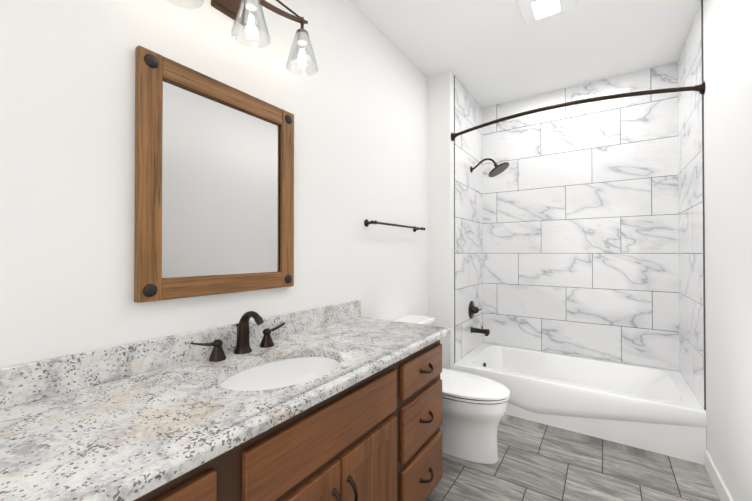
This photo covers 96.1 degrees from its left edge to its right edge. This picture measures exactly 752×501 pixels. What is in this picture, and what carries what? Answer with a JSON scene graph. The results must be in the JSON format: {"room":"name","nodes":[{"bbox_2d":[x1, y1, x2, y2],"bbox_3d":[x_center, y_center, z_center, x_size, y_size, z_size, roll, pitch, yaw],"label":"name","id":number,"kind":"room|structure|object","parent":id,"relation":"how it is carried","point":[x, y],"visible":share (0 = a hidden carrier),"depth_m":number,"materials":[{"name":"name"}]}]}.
{"room":"bathroom","nodes":[
{"label":"bathroom","id":0,"kind":"room"},
{"bbox_2d":[0,0,427,367],"bbox_3d":[-0.392,-0.117,1.763,0.120,2.750,4.815,0,-1,34],"label":"wall","id":1,"kind":"structure","parent":0,"point":[356,104],"depth_m":1.17,"materials":[{"name":"white paint"}]},
{"bbox_2d":[0,300,359,407],"bbox_3d":[-0.825,0.343,0.987,0.021,0.098,2.590,0,-1,34],"label":"backsplash","id":2,"kind":"structure","parent":1,"relation":"attached to","point":[21,383],"depth_m":1.02,"materials":[{"name":"grey stone"}]},
{"bbox_2d":[134,45,293,302],"bbox_3d":[-0.577,-0.241,1.343,0.038,0.818,0.650,0,-1,34],"label":"mirror","id":3,"kind":"object","parent":1,"relation":"attached to","point":[214,186],"visible":1,"depth_m":1.27,"materials":[{"name":"brown wood"}]},
{"bbox_2d":[169,0,317,75],"bbox_3d":[-0.504,-0.983,1.299,0.220,0.355,0.660,0,-1,34],"label":"sconce","id":4,"kind":"object","parent":1,"relation":"attached to","point":[235,10],"visible":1,"depth_m":1.35,"materials":[{"name":"clear glass"}]},
{"bbox_2d":[364,219,424,231],"bbox_3d":[0.155,-0.172,2.396,0.078,0.048,0.762,0,-1,34],"label":"towel rail","id":5,"kind":"object","parent":1,"relation":"attached to","point":[366,222],"visible":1,"depth_m":2.25,"materials":[{"name":"brown metal"}]},
{"bbox_2d":[428,71,453,369],"bbox_3d":[0.774,-0.106,3.205,0.202,2.750,0.880,0,-1,34],"label":"wall","id":6,"kind":"structure","parent":0,"point":[440,202],"depth_m":2.83,"materials":[{"name":"white paint"}]},
{"bbox_2d":[454,75,482,362],"bbox_3d":[0.883,-0.268,3.179,0.008,2.428,0.787,0,-1,34],"label":"wall tile","id":7,"kind":"structure","parent":6,"relation":"attached to","point":[468,223],"depth_m":3.10,"materials":[{"name":"stone"}]},
{"bbox_2d":[468,301,481,318],"bbox_3d":[0.935,0.558,3.181,0.070,0.170,0.189,0,-1,34],"label":"tub valve","id":8,"kind":"object","parent":7,"relation":"attached to","point":[473,310],"visible":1,"depth_m":3.15,"materials":[{"name":"brown metal"}]},
{"bbox_2d":[470,326,489,335],"bbox_3d":[0.971,0.743,3.144,0.167,0.082,0.060,0,-1,34],"label":"tub spout","id":9,"kind":"object","parent":7,"relation":"attached to","point":[486,332],"visible":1,"depth_m":3.13,"materials":[{"name":"brown metal"}]},
{"bbox_2d":[470,158,508,176],"bbox_3d":[1.043,-0.763,3.107,0.344,0.176,0.204,0,-1,34],"label":"shower head","id":10,"kind":"object","parent":7,"relation":"attached to","point":[498,169],"visible":1,"depth_m":3.07},
{"bbox_2d":[350,0,700,107],"bbox_3d":[0.380,-1.546,1.253,1.982,0.100,4.815,0,-1,34],"label":"ceiling","id":11,"kind":"structure","parent":0,"point":[487,53],"depth_m":2.38,"materials":[{"name":"white paint"}]},
{"bbox_2d":[516,0,575,24],"bbox_3d":[1.014,-1.477,2.016,0.290,0.026,0.290,0,-1,34],"label":"fan","id":12,"kind":"object","parent":11,"relation":"attached to","point":[531,11],"visible":0.95,"depth_m":2.05,"materials":[{"name":"white plastic"}]},
{"bbox_2d":[426,414,719,500],"bbox_3d":[0.380,1.304,1.232,1.982,0.100,4.815,0,-1,34],"label":"floor","id":13,"kind":"structure","parent":0,"point":[537,461],"depth_m":1.91,"materials":[{"name":"tile"}]},
{"bbox_2d":[120,332,450,500],"bbox_3d":[-0.587,0.837,0.820,0.598,0.827,2.565,0,-1,34],"label":"bathroom vanity","id":14,"kind":"object","parent":13,"relation":"on","point":[339,402],"depth_m":1.08,"materials":[{"name":"brown wood"}]},
{"bbox_2d":[0,316,450,500],"bbox_3d":[-0.587,0.407,0.826,0.595,0.032,2.590,0,-1,34],"label":"countertop","id":15,"kind":"structure","parent":14,"relation":"on","point":[113,440],"depth_m":0.80,"materials":[{"name":"grey stone"}]},
{"bbox_2d":[188,311,287,363],"bbox_3d":[-0.486,0.312,1.295,0.153,0.164,0.400,0,-1,34],"label":"faucet","id":16,"kind":"object","parent":15,"relation":"on","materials":[{"name":"brown metal"}]},
{"bbox_2d":[204,348,347,399],"bbox_3d":[-0.308,0.494,1.150,0.370,0.162,0.490,0,-1,34],"label":"sink","id":17,"kind":"object","parent":15,"relation":"in","point":[262,378],"depth_m":1.30,"materials":[{"name":"white ceramic"}]},
{"bbox_2d":[393,315,509,463],"bbox_3d":[0.455,0.875,2.194,0.786,0.772,0.456,0,-1,34],"label":"toilet","id":18,"kind":"object","parent":13,"relation":"on","point":[474,408],"visible":0.35,"depth_m":2.00,"materials":[{"name":"white ceramic"}]},
{"bbox_2d":[453,342,706,464],"bbox_3d":[1.512,1.105,2.731,1.538,0.320,0.824,0,-1,34],"label":"bathtub","id":19,"kind":"object","parent":13,"relation":"on","point":[658,410],"visible":0.83,"depth_m":2.40,"materials":[{"name":"white ceramic"}]},
{"bbox_2d":[703,0,751,500],"bbox_3d":[1.152,-0.125,0.722,0.120,2.750,4.815,0,-1,34],"label":"wall","id":20,"kind":"structure","parent":0,"point":[727,48],"depth_m":1.60,"materials":[{"name":"white paint"}]},
{"bbox_2d":[451,81,704,140],"bbox_3d":[1.238,-0.953,2.340,1.572,0.072,0.250,0,-1,34],"label":"curtain rod","id":21,"kind":"object","parent":20,"relation":"attached to","point":[700,88],"visible":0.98,"depth_m":2.14,"materials":[{"name":"brown metal"}]},
{"bbox_2d":[677,0,705,409],"bbox_3d":[2.153,-0.274,2.322,0.008,2.428,0.787,0,-1,34],"label":"wall tile","id":22,"kind":"structure","parent":20,"relation":"attached to","point":[692,343],"depth_m":2.23,"materials":[{"name":"stone"}]},
{"bbox_2d":[705,450,733,500],"bbox_3d":[0.865,1.195,0.406,0.014,0.105,3.748,0,-1,34],"label":"baseboard","id":23,"kind":"structure","parent":20,"relation":"attached to","point":[719,485],"depth_m":1.75,"materials":[{"name":"white wood"}]},
{"bbox_3d":[1.692,-0.106,3.189,1.742,2.750,0.120,0,-1,34],"label":"wall","id":24,"kind":"structure","parent":0,"visible":0},
{"bbox_2d":[483,62,678,370],"bbox_3d":[1.740,-0.268,3.080,1.540,2.428,0.008,0,-1,34],"label":"wall tile","id":25,"kind":"structure","parent":24,"relation":"attached to","point":[580,235],"depth_m":2.99,"materials":[{"name":"stone"}]}
]}

